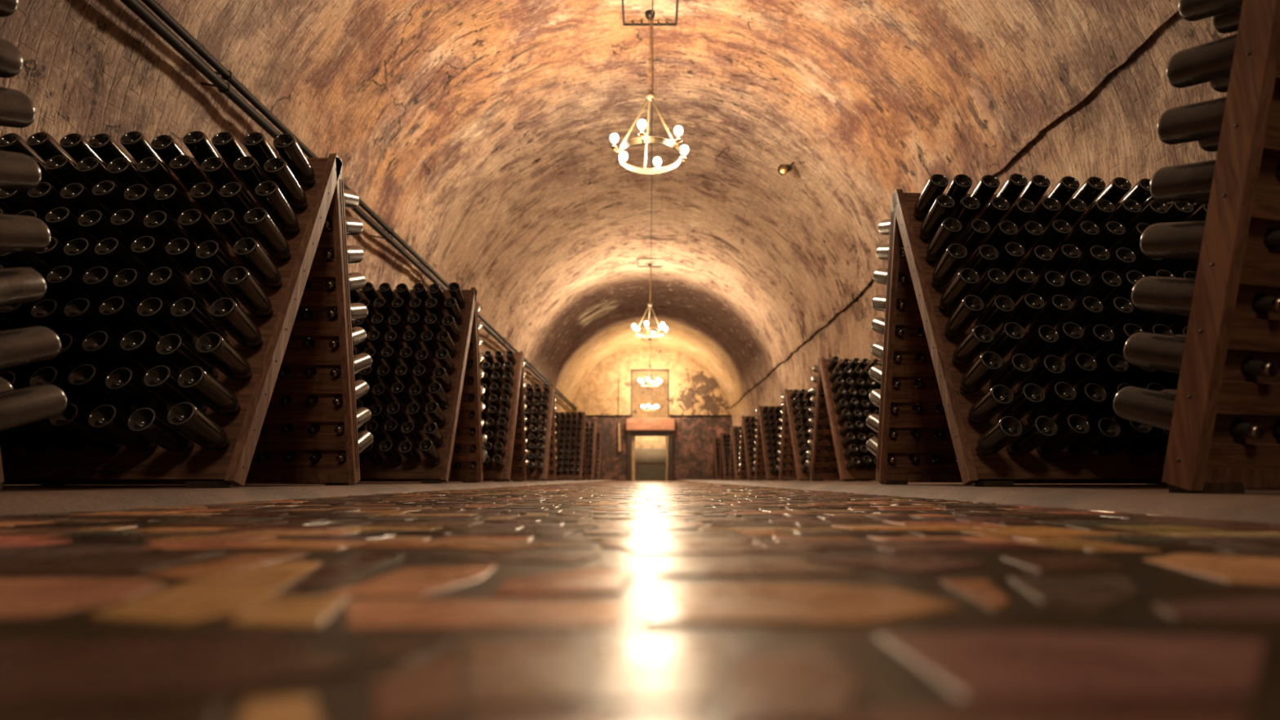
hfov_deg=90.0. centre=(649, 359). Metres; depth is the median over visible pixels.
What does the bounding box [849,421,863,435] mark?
champagne bottle
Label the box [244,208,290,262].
champagne bottle
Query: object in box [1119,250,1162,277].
champagne bottle
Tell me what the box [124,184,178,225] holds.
champagne bottle
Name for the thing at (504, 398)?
champagne bottle
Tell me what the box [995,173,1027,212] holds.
champagne bottle
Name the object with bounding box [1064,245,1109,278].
champagne bottle
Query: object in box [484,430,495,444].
champagne bottle
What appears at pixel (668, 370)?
window
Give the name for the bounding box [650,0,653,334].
cable
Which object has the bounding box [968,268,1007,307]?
champagne bottle
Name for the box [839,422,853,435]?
champagne bottle
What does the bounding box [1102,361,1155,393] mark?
champagne bottle
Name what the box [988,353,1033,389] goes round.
champagne bottle
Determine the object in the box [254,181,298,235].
champagne bottle
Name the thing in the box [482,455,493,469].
champagne bottle
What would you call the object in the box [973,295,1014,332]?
champagne bottle
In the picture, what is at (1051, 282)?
champagne bottle
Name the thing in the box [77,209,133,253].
champagne bottle
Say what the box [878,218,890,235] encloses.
champagne bottle
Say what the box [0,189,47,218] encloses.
champagne bottle
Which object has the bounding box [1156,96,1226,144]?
champagne bottle
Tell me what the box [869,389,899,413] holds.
champagne bottle
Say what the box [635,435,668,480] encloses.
wall partition
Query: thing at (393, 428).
champagne bottle
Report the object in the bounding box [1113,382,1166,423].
champagne bottle
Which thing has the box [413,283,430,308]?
champagne bottle
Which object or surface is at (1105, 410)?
champagne bottle
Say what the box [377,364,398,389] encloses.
champagne bottle
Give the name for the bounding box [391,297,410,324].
champagne bottle
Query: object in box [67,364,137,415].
champagne bottle
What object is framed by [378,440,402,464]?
champagne bottle
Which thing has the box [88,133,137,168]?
champagne bottle
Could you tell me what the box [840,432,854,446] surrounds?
champagne bottle
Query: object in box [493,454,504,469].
champagne bottle
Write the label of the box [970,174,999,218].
champagne bottle
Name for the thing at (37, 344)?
champagne bottle
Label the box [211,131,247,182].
champagne bottle
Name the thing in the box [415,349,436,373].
champagne bottle
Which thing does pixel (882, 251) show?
champagne bottle
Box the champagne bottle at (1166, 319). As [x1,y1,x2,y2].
[1139,312,1182,332]
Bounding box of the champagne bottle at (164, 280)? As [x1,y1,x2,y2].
[147,266,207,311]
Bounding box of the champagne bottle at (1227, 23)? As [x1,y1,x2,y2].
[1212,8,1241,33]
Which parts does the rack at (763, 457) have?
panel, rail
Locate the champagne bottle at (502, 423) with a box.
[497,417,508,433]
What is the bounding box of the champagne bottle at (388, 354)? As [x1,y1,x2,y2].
[381,346,401,372]
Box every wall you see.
[0,72,360,289]
[569,346,732,480]
[631,383,667,417]
[730,10,1237,484]
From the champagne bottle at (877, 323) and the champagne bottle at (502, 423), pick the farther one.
the champagne bottle at (502, 423)
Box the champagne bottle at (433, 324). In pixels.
[424,314,442,339]
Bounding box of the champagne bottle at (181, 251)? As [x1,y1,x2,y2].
[165,237,207,275]
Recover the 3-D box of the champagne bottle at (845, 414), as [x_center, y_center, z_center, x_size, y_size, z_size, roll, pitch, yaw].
[2.321,0.698,7.738,0.095,0.173,0.308,2,-11,-8]
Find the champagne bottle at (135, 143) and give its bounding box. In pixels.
[120,131,171,173]
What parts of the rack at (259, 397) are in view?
rail, panel, rail, rail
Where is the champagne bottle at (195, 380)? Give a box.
[177,365,240,415]
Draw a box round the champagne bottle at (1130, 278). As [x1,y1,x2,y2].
[1101,270,1145,307]
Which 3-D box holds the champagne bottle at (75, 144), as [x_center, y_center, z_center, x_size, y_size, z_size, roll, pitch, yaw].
[-2.523,-0.892,2.913,0.092,0.163,0.310,0,-11,-1]
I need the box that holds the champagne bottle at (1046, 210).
[1025,197,1061,229]
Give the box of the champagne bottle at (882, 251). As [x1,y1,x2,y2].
[875,244,906,260]
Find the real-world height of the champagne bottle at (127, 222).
0.165 m
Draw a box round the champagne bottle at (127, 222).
[110,208,165,249]
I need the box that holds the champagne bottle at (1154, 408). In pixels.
[1113,386,1264,439]
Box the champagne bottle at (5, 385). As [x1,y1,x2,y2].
[0,376,13,391]
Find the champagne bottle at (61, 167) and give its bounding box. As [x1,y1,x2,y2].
[44,155,93,194]
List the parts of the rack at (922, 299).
rail, panel, rail, rail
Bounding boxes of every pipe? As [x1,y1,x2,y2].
[120,0,577,411]
[141,0,577,408]
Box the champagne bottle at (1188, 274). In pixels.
[1178,271,1196,278]
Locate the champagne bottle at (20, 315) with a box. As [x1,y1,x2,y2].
[0,302,44,328]
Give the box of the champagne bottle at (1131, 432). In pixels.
[1096,419,1152,455]
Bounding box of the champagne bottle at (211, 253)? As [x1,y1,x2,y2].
[195,240,242,280]
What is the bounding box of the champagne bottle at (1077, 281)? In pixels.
[1046,270,1090,302]
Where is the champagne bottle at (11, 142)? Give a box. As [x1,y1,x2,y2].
[0,133,45,164]
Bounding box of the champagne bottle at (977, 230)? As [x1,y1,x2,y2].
[957,219,990,262]
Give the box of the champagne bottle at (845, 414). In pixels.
[836,409,850,424]
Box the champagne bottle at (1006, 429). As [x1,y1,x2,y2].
[976,416,1022,454]
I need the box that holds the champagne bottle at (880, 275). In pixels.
[873,267,908,284]
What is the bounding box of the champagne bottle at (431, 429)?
[423,422,443,444]
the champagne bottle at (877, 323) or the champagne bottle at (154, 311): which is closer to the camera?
the champagne bottle at (154, 311)
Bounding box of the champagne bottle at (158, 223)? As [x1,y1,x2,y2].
[143,210,196,248]
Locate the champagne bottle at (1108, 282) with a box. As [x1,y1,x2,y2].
[1072,271,1121,307]
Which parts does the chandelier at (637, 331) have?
rod, rod, rod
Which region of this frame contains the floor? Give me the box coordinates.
[0,480,1279,719]
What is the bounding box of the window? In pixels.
[630,368,670,418]
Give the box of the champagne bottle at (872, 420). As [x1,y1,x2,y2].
[866,413,897,438]
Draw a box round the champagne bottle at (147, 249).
[130,235,187,283]
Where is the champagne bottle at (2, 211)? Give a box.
[0,208,8,214]
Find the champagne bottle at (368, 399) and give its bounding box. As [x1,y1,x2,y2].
[359,391,376,407]
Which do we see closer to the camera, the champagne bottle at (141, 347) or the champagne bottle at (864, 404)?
the champagne bottle at (141, 347)
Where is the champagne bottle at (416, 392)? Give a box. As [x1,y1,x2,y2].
[408,384,431,408]
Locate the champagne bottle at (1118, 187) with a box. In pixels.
[1087,177,1131,210]
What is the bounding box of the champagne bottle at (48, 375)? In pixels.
[29,366,100,413]
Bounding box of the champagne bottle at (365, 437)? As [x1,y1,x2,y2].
[336,430,373,462]
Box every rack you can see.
[0,153,360,488]
[0,451,4,493]
[351,287,483,483]
[480,351,526,481]
[524,383,556,480]
[555,411,586,479]
[585,421,597,479]
[596,431,602,479]
[712,437,720,479]
[719,432,747,479]
[728,425,740,479]
[739,415,756,479]
[754,405,782,479]
[778,388,840,480]
[809,357,882,481]
[875,189,1168,486]
[1161,0,1279,493]
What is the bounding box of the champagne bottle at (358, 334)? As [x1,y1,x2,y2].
[328,326,366,347]
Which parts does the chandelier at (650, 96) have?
bulb, bulb, rod, bulb, rod, chain, bulb, rod, bulb, bulb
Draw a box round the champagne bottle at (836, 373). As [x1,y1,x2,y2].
[828,368,841,382]
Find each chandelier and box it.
[610,0,688,174]
[631,257,667,337]
[638,337,661,386]
[641,373,657,410]
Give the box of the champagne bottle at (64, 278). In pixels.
[46,265,104,307]
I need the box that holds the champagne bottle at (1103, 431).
[1066,417,1120,455]
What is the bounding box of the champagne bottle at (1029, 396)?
[997,383,1044,420]
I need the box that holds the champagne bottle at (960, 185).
[944,173,972,217]
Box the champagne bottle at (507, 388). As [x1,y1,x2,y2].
[502,383,512,398]
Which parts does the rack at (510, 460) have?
rail, panel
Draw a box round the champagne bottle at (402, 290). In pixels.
[395,283,413,308]
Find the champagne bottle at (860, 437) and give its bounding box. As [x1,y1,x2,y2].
[851,433,865,446]
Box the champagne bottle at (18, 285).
[0,266,46,306]
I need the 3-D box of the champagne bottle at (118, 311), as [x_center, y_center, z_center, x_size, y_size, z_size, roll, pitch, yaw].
[-1.997,-0.131,2.506,0.094,0.174,0.307,-1,-11,3]
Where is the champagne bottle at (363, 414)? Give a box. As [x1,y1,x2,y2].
[334,406,371,433]
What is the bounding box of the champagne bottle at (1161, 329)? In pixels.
[1121,324,1173,358]
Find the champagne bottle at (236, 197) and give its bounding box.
[219,182,259,231]
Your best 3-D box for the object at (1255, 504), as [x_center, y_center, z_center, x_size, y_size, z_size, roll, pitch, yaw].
[2.252,1.596,8.298,2.396,0.046,34.900,0,-11,0]
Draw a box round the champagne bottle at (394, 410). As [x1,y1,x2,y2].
[386,402,408,425]
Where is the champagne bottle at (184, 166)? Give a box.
[168,155,211,192]
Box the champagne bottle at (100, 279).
[82,266,138,309]
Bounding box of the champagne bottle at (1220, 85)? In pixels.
[1209,76,1230,92]
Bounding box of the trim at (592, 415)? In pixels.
[585,414,630,417]
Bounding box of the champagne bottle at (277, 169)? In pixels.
[263,157,306,210]
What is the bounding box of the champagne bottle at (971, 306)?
[945,294,983,338]
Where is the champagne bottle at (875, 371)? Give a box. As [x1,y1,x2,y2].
[868,364,901,387]
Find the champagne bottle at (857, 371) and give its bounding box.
[848,367,862,381]
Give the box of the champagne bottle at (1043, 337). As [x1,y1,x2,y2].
[1009,324,1058,360]
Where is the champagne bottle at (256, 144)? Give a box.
[242,132,277,181]
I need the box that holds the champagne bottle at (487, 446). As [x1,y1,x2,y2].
[483,442,494,457]
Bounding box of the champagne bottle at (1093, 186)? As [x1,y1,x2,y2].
[1070,176,1106,208]
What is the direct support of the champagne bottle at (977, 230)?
in the rack at (922, 299)
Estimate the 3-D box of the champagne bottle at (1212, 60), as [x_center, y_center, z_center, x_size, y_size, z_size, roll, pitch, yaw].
[1.396,-0.732,1.498,0.093,0.162,0.320,3,-11,-13]
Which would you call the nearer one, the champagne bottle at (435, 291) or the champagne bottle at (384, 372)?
the champagne bottle at (384, 372)
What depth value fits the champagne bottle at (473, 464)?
5.54 m
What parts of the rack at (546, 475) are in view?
panel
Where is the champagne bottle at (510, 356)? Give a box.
[506,350,515,365]
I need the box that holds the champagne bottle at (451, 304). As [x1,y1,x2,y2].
[444,297,462,324]
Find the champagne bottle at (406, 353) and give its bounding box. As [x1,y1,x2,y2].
[400,346,419,372]
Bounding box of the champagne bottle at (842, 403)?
[835,399,847,413]
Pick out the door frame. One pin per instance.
(635, 427)
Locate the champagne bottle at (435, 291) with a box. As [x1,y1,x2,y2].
[427,283,446,308]
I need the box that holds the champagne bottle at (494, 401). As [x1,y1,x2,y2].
[488,394,500,409]
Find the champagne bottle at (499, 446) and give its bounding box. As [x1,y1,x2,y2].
[494,442,506,457]
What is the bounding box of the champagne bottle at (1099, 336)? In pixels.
[1064,324,1114,363]
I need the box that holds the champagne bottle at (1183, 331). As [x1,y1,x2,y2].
[1173,325,1187,335]
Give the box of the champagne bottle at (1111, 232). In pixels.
[1080,221,1125,257]
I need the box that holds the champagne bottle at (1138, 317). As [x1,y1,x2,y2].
[1111,303,1155,333]
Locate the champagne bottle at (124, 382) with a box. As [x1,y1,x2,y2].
[105,367,171,415]
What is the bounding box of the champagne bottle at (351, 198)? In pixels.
[343,188,359,208]
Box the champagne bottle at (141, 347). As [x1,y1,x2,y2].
[120,330,182,375]
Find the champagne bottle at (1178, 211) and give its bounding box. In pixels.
[1155,200,1193,223]
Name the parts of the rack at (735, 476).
panel, panel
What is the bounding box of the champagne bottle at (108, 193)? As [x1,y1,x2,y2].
[92,180,144,220]
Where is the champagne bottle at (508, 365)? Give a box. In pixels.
[503,360,515,377]
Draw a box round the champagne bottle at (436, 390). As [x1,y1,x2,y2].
[428,382,448,408]
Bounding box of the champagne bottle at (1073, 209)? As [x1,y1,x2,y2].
[1048,198,1087,227]
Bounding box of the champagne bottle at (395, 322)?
[387,315,408,339]
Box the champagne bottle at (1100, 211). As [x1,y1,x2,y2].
[1071,199,1115,233]
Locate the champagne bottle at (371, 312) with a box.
[358,298,377,323]
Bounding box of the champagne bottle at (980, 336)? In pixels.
[952,324,994,365]
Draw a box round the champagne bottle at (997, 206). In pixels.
[977,196,1009,238]
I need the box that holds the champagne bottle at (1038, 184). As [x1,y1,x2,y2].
[1016,174,1050,207]
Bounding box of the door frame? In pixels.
[626,418,674,480]
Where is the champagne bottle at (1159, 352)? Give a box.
[1123,332,1278,377]
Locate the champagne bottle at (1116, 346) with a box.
[1093,323,1143,363]
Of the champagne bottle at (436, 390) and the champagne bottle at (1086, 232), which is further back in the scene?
the champagne bottle at (436, 390)
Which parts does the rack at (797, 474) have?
panel, rail, panel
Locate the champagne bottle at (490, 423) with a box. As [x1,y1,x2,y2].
[485,418,497,433]
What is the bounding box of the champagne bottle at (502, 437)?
[497,430,507,444]
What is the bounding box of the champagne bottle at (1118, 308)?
[1083,297,1133,335]
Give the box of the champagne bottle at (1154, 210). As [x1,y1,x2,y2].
[1119,200,1168,239]
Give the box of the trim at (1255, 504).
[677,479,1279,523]
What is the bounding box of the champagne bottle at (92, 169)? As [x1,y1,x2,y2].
[75,156,125,191]
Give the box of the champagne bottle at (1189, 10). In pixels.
[1178,0,1243,21]
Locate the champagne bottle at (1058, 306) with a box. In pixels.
[1027,294,1072,335]
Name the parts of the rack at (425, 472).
rail, rail, panel, rail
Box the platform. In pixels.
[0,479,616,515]
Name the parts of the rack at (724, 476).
panel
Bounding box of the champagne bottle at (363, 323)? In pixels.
[352,318,373,339]
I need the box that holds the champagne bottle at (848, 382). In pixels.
[840,377,853,391]
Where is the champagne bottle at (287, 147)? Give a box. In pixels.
[272,133,315,186]
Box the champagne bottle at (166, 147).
[151,134,186,174]
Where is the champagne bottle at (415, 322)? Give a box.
[407,313,425,339]
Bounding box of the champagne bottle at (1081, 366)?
[1045,353,1097,391]
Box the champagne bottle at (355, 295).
[349,289,363,302]
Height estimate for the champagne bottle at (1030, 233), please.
0.163 m
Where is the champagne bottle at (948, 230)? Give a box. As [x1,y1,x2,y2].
[926,217,961,263]
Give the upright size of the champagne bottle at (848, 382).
0.164 m
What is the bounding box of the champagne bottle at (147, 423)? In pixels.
[127,407,193,452]
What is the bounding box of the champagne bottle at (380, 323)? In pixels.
[370,314,391,338]
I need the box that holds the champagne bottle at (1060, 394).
[1026,382,1076,422]
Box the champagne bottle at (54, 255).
[33,236,85,277]
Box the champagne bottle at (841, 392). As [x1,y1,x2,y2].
[832,387,845,402]
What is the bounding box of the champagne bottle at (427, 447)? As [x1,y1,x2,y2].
[418,439,439,464]
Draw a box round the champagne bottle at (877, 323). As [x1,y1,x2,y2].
[871,316,905,335]
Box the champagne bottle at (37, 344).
[0,325,61,369]
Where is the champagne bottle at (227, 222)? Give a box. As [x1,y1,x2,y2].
[211,208,255,248]
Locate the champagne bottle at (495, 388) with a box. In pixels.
[489,383,501,398]
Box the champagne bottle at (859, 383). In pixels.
[851,378,864,391]
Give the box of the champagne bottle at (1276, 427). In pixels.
[1160,388,1279,436]
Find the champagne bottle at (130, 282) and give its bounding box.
[112,268,172,307]
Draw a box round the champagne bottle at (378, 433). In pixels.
[364,420,386,444]
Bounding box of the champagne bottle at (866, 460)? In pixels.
[856,455,871,470]
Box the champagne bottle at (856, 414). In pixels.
[847,409,861,423]
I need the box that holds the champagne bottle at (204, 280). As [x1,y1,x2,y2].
[187,266,239,306]
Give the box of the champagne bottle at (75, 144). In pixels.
[59,133,107,167]
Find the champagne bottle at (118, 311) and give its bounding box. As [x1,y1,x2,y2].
[98,296,162,342]
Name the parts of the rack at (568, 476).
panel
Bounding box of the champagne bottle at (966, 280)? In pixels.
[938,268,979,312]
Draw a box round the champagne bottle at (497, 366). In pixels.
[493,361,503,377]
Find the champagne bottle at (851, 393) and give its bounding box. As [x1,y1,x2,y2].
[843,388,856,402]
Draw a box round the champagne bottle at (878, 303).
[871,294,906,311]
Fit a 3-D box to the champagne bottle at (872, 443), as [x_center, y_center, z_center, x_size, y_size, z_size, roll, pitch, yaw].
[1.365,0.528,3.755,0.093,0.162,0.320,0,-11,-1]
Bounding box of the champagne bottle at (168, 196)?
[154,184,199,221]
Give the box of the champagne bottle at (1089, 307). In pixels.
[1055,296,1102,330]
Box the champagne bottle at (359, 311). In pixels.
[326,302,368,320]
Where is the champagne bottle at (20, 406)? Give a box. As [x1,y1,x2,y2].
[0,383,66,431]
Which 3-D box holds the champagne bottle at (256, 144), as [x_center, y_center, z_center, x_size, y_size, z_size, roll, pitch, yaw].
[-1.728,-0.895,2.916,0.094,0.174,0.307,0,-11,2]
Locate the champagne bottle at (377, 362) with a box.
[363,347,384,372]
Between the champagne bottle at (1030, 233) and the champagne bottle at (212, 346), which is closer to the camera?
the champagne bottle at (212, 346)
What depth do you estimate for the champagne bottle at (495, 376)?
7.43 m
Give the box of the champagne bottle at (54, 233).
[16,209,67,245]
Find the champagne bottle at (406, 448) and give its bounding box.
[398,440,420,464]
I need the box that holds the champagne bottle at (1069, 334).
[1036,322,1084,363]
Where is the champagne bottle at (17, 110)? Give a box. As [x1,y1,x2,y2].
[0,86,35,128]
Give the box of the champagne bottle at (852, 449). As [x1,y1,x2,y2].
[843,444,857,457]
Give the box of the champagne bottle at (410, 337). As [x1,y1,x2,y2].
[403,330,422,355]
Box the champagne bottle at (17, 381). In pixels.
[0,370,30,389]
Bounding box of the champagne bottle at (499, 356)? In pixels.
[493,351,505,365]
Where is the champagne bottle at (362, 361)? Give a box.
[329,352,372,377]
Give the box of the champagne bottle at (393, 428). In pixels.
[383,419,405,444]
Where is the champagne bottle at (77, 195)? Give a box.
[60,182,112,219]
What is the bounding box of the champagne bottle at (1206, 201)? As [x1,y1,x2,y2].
[1191,199,1208,204]
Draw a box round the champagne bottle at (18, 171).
[0,151,41,191]
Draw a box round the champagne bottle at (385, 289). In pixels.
[378,282,397,308]
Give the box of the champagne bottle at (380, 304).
[373,297,394,323]
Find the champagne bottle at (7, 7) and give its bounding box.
[0,0,18,17]
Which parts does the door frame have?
post, post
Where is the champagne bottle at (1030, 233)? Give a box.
[1010,221,1044,259]
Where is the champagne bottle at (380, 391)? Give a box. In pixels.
[372,383,395,407]
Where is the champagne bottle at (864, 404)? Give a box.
[855,400,869,413]
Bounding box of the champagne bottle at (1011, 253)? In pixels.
[986,242,1024,276]
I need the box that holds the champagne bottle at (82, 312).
[63,297,125,342]
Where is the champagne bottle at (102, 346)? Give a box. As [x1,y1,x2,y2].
[81,331,148,377]
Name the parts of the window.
sill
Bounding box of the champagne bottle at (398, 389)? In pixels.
[391,382,412,407]
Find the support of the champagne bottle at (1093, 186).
in the rack at (922, 299)
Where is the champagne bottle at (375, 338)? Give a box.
[367,330,387,355]
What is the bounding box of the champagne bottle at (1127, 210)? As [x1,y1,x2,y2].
[1098,199,1141,230]
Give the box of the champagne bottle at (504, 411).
[499,406,510,421]
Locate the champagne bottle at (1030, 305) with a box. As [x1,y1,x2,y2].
[1001,293,1044,329]
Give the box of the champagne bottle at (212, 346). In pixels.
[195,332,251,381]
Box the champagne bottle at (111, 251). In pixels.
[94,237,151,279]
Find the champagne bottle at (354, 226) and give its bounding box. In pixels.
[323,217,363,235]
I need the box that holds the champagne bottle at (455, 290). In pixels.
[448,282,465,308]
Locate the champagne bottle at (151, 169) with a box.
[136,157,190,200]
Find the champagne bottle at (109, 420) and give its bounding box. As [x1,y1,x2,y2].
[88,404,156,451]
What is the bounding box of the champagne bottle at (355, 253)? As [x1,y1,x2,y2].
[323,245,364,263]
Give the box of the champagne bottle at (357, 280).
[324,272,365,291]
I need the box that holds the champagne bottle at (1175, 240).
[1139,220,1279,258]
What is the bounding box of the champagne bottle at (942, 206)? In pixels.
[920,195,955,240]
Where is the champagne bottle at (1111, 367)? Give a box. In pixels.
[1074,354,1128,392]
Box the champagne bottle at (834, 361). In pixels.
[826,355,839,371]
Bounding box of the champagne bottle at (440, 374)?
[432,366,452,390]
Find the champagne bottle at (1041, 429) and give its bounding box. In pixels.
[1006,416,1057,454]
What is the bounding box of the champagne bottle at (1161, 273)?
[1128,269,1175,303]
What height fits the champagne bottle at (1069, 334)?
0.174 m
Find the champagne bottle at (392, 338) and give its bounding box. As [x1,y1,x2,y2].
[384,331,404,355]
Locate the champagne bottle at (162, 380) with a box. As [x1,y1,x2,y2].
[143,365,206,412]
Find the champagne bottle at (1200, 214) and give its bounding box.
[1182,204,1208,222]
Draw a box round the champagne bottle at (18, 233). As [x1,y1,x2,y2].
[0,213,50,252]
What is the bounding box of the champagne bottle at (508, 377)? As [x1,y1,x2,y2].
[503,372,514,387]
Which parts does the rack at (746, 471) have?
panel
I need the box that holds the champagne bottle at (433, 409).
[425,401,445,426]
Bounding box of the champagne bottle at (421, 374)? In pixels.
[413,364,433,389]
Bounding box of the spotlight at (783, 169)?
[777,161,794,175]
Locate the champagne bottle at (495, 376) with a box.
[491,372,502,387]
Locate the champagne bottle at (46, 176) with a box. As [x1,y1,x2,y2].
[29,155,63,192]
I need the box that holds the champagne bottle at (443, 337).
[436,330,457,355]
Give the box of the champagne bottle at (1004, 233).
[982,220,1017,253]
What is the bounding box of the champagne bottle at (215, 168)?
[200,156,239,192]
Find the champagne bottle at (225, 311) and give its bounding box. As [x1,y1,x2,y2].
[209,297,262,349]
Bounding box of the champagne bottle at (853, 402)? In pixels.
[844,398,858,413]
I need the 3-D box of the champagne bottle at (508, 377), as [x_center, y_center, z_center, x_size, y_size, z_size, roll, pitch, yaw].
[-1.654,0.243,7.534,0.093,0.165,0.309,0,-11,-1]
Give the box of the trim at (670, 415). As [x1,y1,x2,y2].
[669,414,731,417]
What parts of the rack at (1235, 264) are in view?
rail, panel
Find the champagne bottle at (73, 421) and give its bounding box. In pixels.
[48,403,121,451]
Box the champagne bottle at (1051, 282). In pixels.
[1022,271,1064,302]
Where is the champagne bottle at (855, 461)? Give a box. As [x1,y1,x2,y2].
[845,457,860,470]
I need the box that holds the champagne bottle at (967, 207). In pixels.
[951,195,980,239]
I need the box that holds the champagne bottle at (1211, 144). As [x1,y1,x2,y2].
[1197,137,1219,151]
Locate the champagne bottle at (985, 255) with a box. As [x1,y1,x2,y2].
[963,244,998,279]
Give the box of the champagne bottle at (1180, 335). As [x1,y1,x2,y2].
[1173,334,1186,337]
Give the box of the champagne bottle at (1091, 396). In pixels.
[1056,383,1106,422]
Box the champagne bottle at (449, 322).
[441,315,460,340]
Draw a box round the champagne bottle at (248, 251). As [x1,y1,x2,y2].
[232,237,281,289]
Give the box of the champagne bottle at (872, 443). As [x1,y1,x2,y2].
[866,437,896,463]
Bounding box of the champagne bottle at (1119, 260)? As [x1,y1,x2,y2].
[1088,247,1135,284]
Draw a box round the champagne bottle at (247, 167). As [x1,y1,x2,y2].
[233,155,269,206]
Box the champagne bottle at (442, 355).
[435,348,454,373]
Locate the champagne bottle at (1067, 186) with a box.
[1046,176,1079,212]
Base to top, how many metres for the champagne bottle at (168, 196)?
0.155 m
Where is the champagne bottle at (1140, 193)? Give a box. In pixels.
[1114,178,1151,209]
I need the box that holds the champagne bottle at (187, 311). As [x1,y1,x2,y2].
[170,297,229,342]
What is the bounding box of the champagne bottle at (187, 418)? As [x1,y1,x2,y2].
[167,402,229,451]
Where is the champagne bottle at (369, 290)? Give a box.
[361,282,380,306]
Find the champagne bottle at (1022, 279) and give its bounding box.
[994,267,1035,303]
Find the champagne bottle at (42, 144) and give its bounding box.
[26,132,77,166]
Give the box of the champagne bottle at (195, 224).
[177,208,229,253]
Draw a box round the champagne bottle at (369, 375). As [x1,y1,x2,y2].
[359,366,380,388]
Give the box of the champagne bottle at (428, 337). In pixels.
[420,330,439,355]
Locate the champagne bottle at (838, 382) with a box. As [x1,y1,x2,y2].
[831,377,843,391]
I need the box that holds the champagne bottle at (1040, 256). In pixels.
[1013,245,1053,277]
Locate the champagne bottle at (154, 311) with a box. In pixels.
[137,297,195,346]
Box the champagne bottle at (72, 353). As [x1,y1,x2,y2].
[54,333,112,375]
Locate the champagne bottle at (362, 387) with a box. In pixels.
[332,379,368,405]
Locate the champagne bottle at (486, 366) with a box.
[481,361,493,377]
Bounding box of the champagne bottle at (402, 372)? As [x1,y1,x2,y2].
[395,364,416,389]
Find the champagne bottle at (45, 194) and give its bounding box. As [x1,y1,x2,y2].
[27,182,80,217]
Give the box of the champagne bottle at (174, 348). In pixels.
[155,333,217,377]
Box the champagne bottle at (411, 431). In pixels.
[400,421,423,444]
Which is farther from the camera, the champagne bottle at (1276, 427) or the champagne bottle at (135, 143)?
the champagne bottle at (135, 143)
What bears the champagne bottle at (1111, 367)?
in the rack at (922, 299)
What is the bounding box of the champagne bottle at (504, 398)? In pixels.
[500,394,511,409]
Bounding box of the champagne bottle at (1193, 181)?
[1149,160,1279,202]
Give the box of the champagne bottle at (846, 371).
[839,367,851,381]
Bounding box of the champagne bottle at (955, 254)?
[932,243,967,288]
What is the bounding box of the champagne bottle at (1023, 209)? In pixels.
[1002,199,1035,231]
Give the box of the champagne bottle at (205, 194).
[190,182,230,221]
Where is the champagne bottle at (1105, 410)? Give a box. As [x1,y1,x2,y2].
[1084,383,1132,424]
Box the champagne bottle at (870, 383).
[861,378,875,391]
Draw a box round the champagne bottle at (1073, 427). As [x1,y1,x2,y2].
[1036,413,1089,455]
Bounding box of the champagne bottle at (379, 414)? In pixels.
[368,404,391,426]
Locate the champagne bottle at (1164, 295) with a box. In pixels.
[1131,276,1279,315]
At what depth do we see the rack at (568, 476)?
14.44 m
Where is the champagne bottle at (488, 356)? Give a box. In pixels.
[484,351,494,365]
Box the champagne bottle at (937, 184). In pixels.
[914,173,948,219]
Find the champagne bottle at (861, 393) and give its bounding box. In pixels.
[853,389,866,402]
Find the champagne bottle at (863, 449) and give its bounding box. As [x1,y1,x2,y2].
[853,444,867,457]
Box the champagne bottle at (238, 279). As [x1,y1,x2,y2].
[222,266,271,318]
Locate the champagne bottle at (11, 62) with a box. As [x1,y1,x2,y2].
[0,37,23,78]
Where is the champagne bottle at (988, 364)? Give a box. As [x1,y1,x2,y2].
[960,351,1002,394]
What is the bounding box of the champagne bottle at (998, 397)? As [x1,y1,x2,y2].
[968,384,1013,423]
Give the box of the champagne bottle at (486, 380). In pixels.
[480,372,491,387]
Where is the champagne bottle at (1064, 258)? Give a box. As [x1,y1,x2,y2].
[1037,244,1080,280]
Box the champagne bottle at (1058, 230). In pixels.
[1030,219,1071,253]
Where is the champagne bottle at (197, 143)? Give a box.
[182,130,221,166]
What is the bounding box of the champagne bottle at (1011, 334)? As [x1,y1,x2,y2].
[982,322,1024,359]
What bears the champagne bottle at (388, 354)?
in the rack at (425, 472)
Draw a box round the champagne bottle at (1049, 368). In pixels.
[1017,355,1065,390]
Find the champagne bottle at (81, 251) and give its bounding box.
[63,238,117,275]
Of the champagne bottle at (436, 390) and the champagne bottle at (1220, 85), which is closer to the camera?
the champagne bottle at (1220, 85)
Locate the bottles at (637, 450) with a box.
[635,448,668,479]
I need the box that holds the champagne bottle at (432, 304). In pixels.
[425,297,444,324]
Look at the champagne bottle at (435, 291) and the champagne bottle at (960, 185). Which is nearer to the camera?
the champagne bottle at (960, 185)
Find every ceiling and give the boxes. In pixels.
[0,0,1178,412]
[631,370,667,386]
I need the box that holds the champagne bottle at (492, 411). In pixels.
[488,405,498,421]
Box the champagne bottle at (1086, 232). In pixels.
[1056,221,1099,252]
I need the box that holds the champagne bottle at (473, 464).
[470,449,487,468]
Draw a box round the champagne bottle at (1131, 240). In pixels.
[1108,222,1150,255]
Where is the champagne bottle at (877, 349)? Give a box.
[871,342,902,361]
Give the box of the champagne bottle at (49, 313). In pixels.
[30,298,89,342]
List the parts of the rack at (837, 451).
panel, rail, rail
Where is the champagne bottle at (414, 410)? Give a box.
[406,402,427,426]
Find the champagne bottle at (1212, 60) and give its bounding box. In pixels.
[1166,33,1237,88]
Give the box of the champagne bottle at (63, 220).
[44,207,98,246]
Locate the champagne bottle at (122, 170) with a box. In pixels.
[106,158,155,194]
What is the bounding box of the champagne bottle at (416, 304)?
[408,297,428,324]

